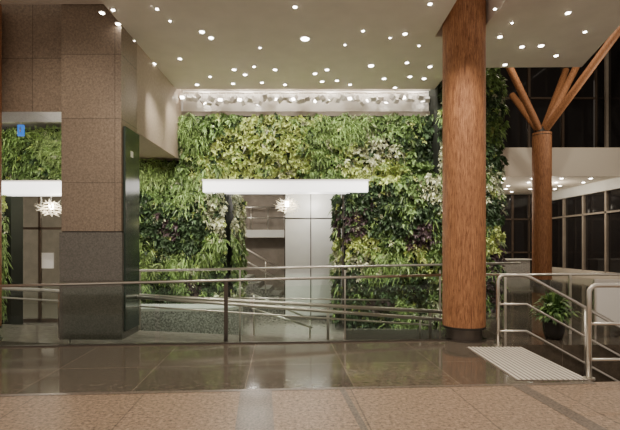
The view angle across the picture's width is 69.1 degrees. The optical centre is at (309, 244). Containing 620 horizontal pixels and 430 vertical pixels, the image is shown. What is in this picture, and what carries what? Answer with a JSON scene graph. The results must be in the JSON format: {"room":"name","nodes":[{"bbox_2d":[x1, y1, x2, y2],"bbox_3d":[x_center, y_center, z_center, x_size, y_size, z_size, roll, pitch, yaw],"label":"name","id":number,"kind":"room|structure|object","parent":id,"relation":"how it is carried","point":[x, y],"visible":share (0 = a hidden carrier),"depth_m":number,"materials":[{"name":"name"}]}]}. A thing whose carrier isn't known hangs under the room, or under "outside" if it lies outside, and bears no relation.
{"room":"lobby","nodes":[
{"label":"lobby","id":0,"kind":"room"},
{"bbox_2d":[1,4,60,121],"bbox_3d":[-6.985,-3.080,7.600,6.030,1.840,0.600,0,0,0],"label":"wall","id":1,"kind":"structure","parent":0,"point":[31,33],"depth_m":7.30,"materials":[{"name":"beige stone"}]},
{"bbox_2d":[2,122,60,128],"bbox_3d":[-6.950,-2.875,9.400,6.100,0.250,3.000,0,0,0],"label":"ceiling","id":2,"kind":"structure","parent":0,"point":[28,125],"depth_m":10.27,"materials":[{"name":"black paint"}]},
{"bbox_2d":[17,122,24,135],"bbox_3d":[-5.780,-2.465,8.995,0.120,0.570,0.050,0,0,0],"label":"hanging sign","id":3,"kind":"object","parent":2,"relation":"hanging from","point":[20,128],"visible":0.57,"depth_m":8.98,"materials":[{"name":"blue plastic"}]},
{"bbox_2d":[0,0,102,3],"bbox_3d":[-6.500,-3.900,3.650,7.000,0.200,6.900,0,0,0],"label":"ceiling","id":4,"kind":"structure","parent":0,"point":[1,1],"depth_m":7.05,"materials":[{"name":"paint"}]},
{"bbox_2d":[59,4,138,339],"bbox_3d":[-3.458,-1.250,7.475,1.025,5.500,0.690,0,0,0],"label":"stone column","id":5,"kind":"structure","parent":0,"point":[99,236],"depth_m":7.15,"materials":[{"name":"beige stone"}]},
{"bbox_2d":[23,196,343,302],"bbox_3d":[-2.750,0.150,15.800,14.500,3.700,0.400,0,0,0],"label":"wall","id":6,"kind":"structure","parent":0,"point":[271,249],"depth_m":15.60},
{"bbox_2d":[243,206,283,237],"bbox_3d":[-2.350,-0.764,15.185,3.300,1.028,0.630,0,0,0],"label":"gallery balustrade","id":7,"kind":"object","parent":6,"relation":"attached to","point":[251,233],"visible":0.27,"depth_m":14.90,"materials":[{"name":"silver metal"}]},
{"bbox_2d":[23,303,343,339],"bbox_3d":[-3.450,2.500,11.100,13.100,1.000,9.800,0,0,0],"label":"floor","id":8,"kind":"structure","parent":0,"point":[265,325],"depth_m":11.18,"materials":[{"name":"stone"}]},
{"bbox_2d":[0,324,337,344],"bbox_3d":[-3.350,1.725,8.300,11.300,0.550,1.400,0,0,0],"label":"ramp","id":9,"kind":"object","parent":8,"relation":"on","point":[11,334],"visible":0.22,"depth_m":8.40,"materials":[{"name":"stone"}]},
{"bbox_2d":[2,287,441,342],"bbox_3d":[-1.716,1.338,7.852,8.306,1.248,0.364,0,0,0],"label":"handrail","id":10,"kind":"object","parent":9,"relation":"on","point":[188,299],"visible":0.63,"depth_m":7.97,"materials":[{"name":"silver metal"}]},
{"bbox_2d":[141,304,242,334],"bbox_3d":[-2.900,1.660,9.725,2.800,0.680,0.750,0,0,0],"label":"wall","id":11,"kind":"structure","parent":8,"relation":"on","point":[152,319],"depth_m":9.35,"materials":[{"name":"grey stone"}]},
{"bbox_2d":[243,248,283,312],"bbox_3d":[-1.957,0.563,13.860,3.314,2.875,1.480,0,0,0],"label":"staircase","id":12,"kind":"structure","parent":8,"relation":"on","point":[258,288],"depth_m":13.20,"materials":[{"name":"grey stone"}]},
{"bbox_2d":[251,293,312,337],"bbox_3d":[-0.575,1.491,9.250,1.265,1.017,0.040,0,0,0],"label":"handrail","id":13,"kind":"object","parent":8,"relation":"on","point":[253,294],"visible":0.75,"depth_m":9.24,"materials":[{"name":"silver metal"}]},
{"bbox_2d":[139,262,519,339],"bbox_3d":[0.303,1.171,9.100,7.888,1.659,0.048,0,0,0],"label":"railing","id":14,"kind":"object","parent":8,"relation":"on","point":[489,263],"visible":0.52,"depth_m":9.09,"materials":[{"name":"silver metal"}]},
{"bbox_2d":[346,329,444,339],"bbox_3d":[2.475,1.900,9.600,3.450,0.200,0.200,0,0,0],"label":"kerb","id":15,"kind":"object","parent":8,"relation":"on","point":[351,334],"visible":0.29,"depth_m":9.50,"materials":[{"name":"grey stone"}]},
{"bbox_2d":[2,81,493,328],"bbox_3d":[-1.845,-1.050,10.959,12.285,6.100,1.668,0,0,3],"label":"wall","id":16,"kind":"structure","parent":0,"point":[14,310],"depth_m":10.46,"materials":[{"name":"green plant"}]},
{"bbox_2d":[2,180,60,195],"bbox_3d":[-6.290,-1.295,10.280,3.420,0.310,0.440,0,0,0],"label":"light canopy","id":17,"kind":"object","parent":16,"relation":"attached to","point":[9,187],"visible":0.44,"depth_m":10.08,"materials":[{"name":"white"}]},
{"bbox_2d":[23,196,60,322],"bbox_3d":[-5.900,0.150,11.625,3.600,3.700,0.110,0,0,0],"label":"window","id":18,"kind":"structure","parent":16,"relation":"in","point":[45,260],"depth_m":11.60,"materials":[{"name":"brown metal"}]},
{"bbox_2d":[2,68,509,336],"bbox_3d":[-1.727,-0.961,10.755,12.872,6.358,2.216,0,0,3],"label":"foliage","id":19,"kind":"object","parent":16,"relation":"attached to","point":[40,149],"visible":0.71,"depth_m":10.20,"materials":[{"name":"green plant"}]},
{"bbox_2d":[202,179,368,193],"bbox_3d":[-0.550,-1.330,10.280,3.740,0.280,0.440,0,0,0],"label":"light canopy","id":20,"kind":"object","parent":16,"relation":"attached to","point":[228,186],"visible":0.93,"depth_m":10.08,"materials":[{"name":"white"}]},
{"bbox_2d":[241,194,343,195],"bbox_3d":[-2.800,-1.800,13.450,14.400,0.200,5.100,0,0,0],"label":"ceiling","id":21,"kind":"structure","parent":0,"point":[241,194],"depth_m":15.30,"materials":[{"name":"white paint"}]},
{"bbox_2d":[36,199,60,216],"bbox_3d":[-6.309,-1.198,10.958,0.763,1.005,0.756,0,0,-37],"label":"chandelier","id":22,"kind":"object","parent":21,"relation":"hanging from","point":[50,205],"visible":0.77,"depth_m":10.90,"materials":[{"name":"white glass"}]},
{"bbox_2d":[273,197,301,213],"bbox_3d":[-0.592,-1.248,11.408,0.763,0.905,0.756,0,0,-37],"label":"chandelier","id":23,"kind":"object","parent":21,"relation":"hanging from","point":[287,203],"visible":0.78,"depth_m":11.37,"materials":[{"name":"white glass"}]},
{"bbox_2d":[0,276,619,429],"bbox_3d":[1.426,2.250,13.100,23.147,1.500,25.800,0,0,0],"label":"floor","id":24,"kind":"structure","parent":0,"point":[480,407],"depth_m":4.91,"materials":[{"name":"stone"}]},
{"bbox_2d":[0,4,2,340],"bbox_3d":[-5.200,-1.150,7.000,0.690,5.300,0.690,0,0,0],"label":"column","id":25,"kind":"structure","parent":24,"relation":"on","point":[1,338],"depth_m":7.12,"materials":[{"name":"brown stone"}]},
{"bbox_2d":[0,274,440,341],"bbox_3d":[-1.614,1.133,7.049,7.496,1.334,0.252,0,0,-3],"label":"glass balustrade","id":26,"kind":"object","parent":24,"relation":"on","point":[225,281],"visible":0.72,"depth_m":7.07,"materials":[{"name":"silver metal"}]},
{"bbox_2d":[0,338,493,347],"bbox_3d":[-3.550,1.490,6.681,12.937,0.020,0.080,0,0,-4],"label":"trim","id":27,"kind":"structure","parent":24,"relation":"on","point":[381,340],"depth_m":6.83,"materials":[{"name":"black stone"}]},
{"bbox_2d":[0,382,607,429],"bbox_3d":[-2.450,1.498,3.962,11.100,0.002,1.925,0,0,0],"label":"trim","id":28,"kind":"structure","parent":24,"relation":"on","point":[255,406],"depth_m":4.39,"materials":[{"name":"stone"}]},
{"bbox_2d":[441,0,486,342],"bbox_3d":[2.460,-1.800,7.200,0.680,6.600,0.680,0,0,0],"label":"column","id":29,"kind":"structure","parent":24,"relation":"on","point":[464,27],"depth_m":6.93,"materials":[{"name":"brown wood"}]},
{"bbox_2d":[497,194,531,272],"bbox_3d":[8.550,-0.625,24.500,8.100,4.250,0.200,0,0,0],"label":"window","id":30,"kind":"structure","parent":24,"relation":"on","point":[517,227],"depth_m":24.50,"materials":[{"name":"black glass"}]},
{"bbox_2d":[500,259,531,272],"bbox_3d":[8.100,1.100,22.850,6.000,0.800,0.900,0,0,0],"label":"countertop","id":31,"kind":"structure","parent":24,"relation":"on","point":[524,266],"depth_m":22.50,"materials":[{"name":"grey stone"}]},
{"bbox_2d":[466,347,587,380],"bbox_3d":[2.684,1.495,5.790,0.808,0.010,1.620,0,0,0],"label":"tactile paving","id":32,"kind":"object","parent":24,"relation":"on","point":[519,363],"visible":1,"depth_m":5.59,"materials":[{"name":"stone"}]},
{"bbox_2d":[486,273,619,333],"bbox_3d":[4.676,0.990,7.621,3.651,1.021,0.102,0,0,-2],"label":"balustrade","id":33,"kind":"object","parent":24,"relation":"on","point":[569,275],"visible":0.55,"depth_m":7.61,"materials":[{"name":"silver metal"}]},
{"bbox_2d":[529,290,582,339],"bbox_3d":[3.895,1.107,7.205,0.803,0.785,0.786,0,0,0],"label":"potted plant","id":34,"kind":"object","parent":24,"relation":"on","point":[554,305],"visible":0.92,"depth_m":7.08,"materials":[{"name":"green plant"}]},
{"bbox_2d":[506,26,619,286],"bbox_3d":[8.479,-3.036,15.870,3.390,9.071,4.296,0,0,14],"label":"column","id":35,"kind":"structure","parent":24,"relation":"on","point":[542,135],"depth_m":16.22,"materials":[{"name":"brown wood"}]},
{"bbox_2d":[552,36,619,278],"bbox_3d":[12.650,-4.000,15.750,0.300,11.000,17.500,0,0,0],"label":"window","id":36,"kind":"structure","parent":24,"relation":"on","point":[585,218],"depth_m":19.81,"materials":[{"name":"black glass"}]},
{"bbox_2d":[593,279,619,338],"bbox_3d":[4.951,1.025,7.215,0.810,0.950,0.050,0,0,0],"label":"information board","id":37,"kind":"object","parent":24,"relation":"on","point":[606,301],"visible":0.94,"depth_m":7.20,"materials":[{"name":"white"}]},
{"bbox_3d":[4.301,2.333,5.850,2.402,1.335,1.800,0,0,0],"label":"staircase","id":38,"kind":"structure","parent":24,"relation":"attached to","visible":0},
{"bbox_2d":[494,273,619,381],"bbox_3d":[4.077,1.540,6.700,2.671,2.231,0.120,0,0,0],"label":"stair handrail","id":39,"kind":"object","parent":38,"relation":"on","point":[500,276],"visible":0.91,"depth_m":6.68,"materials":[{"name":"silver metal"}]},
{"bbox_2d":[583,283,619,380],"bbox_3d":[4.397,1.622,5.030,2.671,2.396,0.120,0,0,0],"label":"stair handrail","id":40,"kind":"object","parent":38,"relation":"on","point":[589,323],"visible":1,"depth_m":5.01,"materials":[{"name":"silver metal"}]},
{"bbox_2d":[284,194,341,319],"bbox_3d":[0.084,0.150,12.065,1.532,3.700,0.170,0,0,0],"label":"wall panels","id":41,"kind":"object","parent":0,"point":[307,231],"visible":0.52,"depth_m":12.00,"materials":[{"name":"grey metal"}]},
{"bbox_2d":[100,0,619,88],"bbox_3d":[1.170,-3.750,5.160,8.340,0.500,9.920,0,0,0],"label":"ceiling","id":42,"kind":"structure","parent":0,"point":[238,28],"depth_m":7.55,"materials":[{"name":"paint"}]},
{"bbox_2d":[137,44,180,160],"bbox_3d":[-3.450,-2.980,9.150,0.900,2.040,2.700,0,0,0],"label":"ceiling beam","id":43,"kind":"structure","parent":42,"relation":"attached to","point":[158,101],"depth_m":8.91,"materials":[{"name":"beige paint"}]},
{"bbox_2d":[179,89,429,105],"bbox_3d":[-0.094,-3.405,10.390,5.763,0.331,0.373,0,0,0],"label":"track","id":44,"kind":"object","parent":42,"relation":"attached to","point":[209,101],"visible":0.99,"depth_m":10.30,"materials":[{"name":"silver metal"}]},
{"bbox_2d":[181,91,429,115],"bbox_3d":[-0.100,-3.600,10.510,5.800,1.200,0.780,0,0,0],"label":"ceiling light slot","id":45,"kind":"object","parent":42,"relation":"in","point":[404,108],"depth_m":10.62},
{"bbox_2d":[500,148,619,193],"bbox_3d":[8.550,-3.325,22.000,8.100,1.150,8.000,0,0,0],"label":"mezzanine slab","id":46,"kind":"object","parent":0,"point":[575,166],"visible":0.25,"depth_m":18.00,"materials":[{"name":"beige"}]},
{"bbox_2d":[499,51,596,147],"bbox_3d":[8.625,-6.700,20.000,8.250,5.600,0.200,0,0,0],"label":"window","id":47,"kind":"structure","parent":46,"relation":"on","point":[573,128],"depth_m":20.00,"materials":[{"name":"black glass"}]}
]}

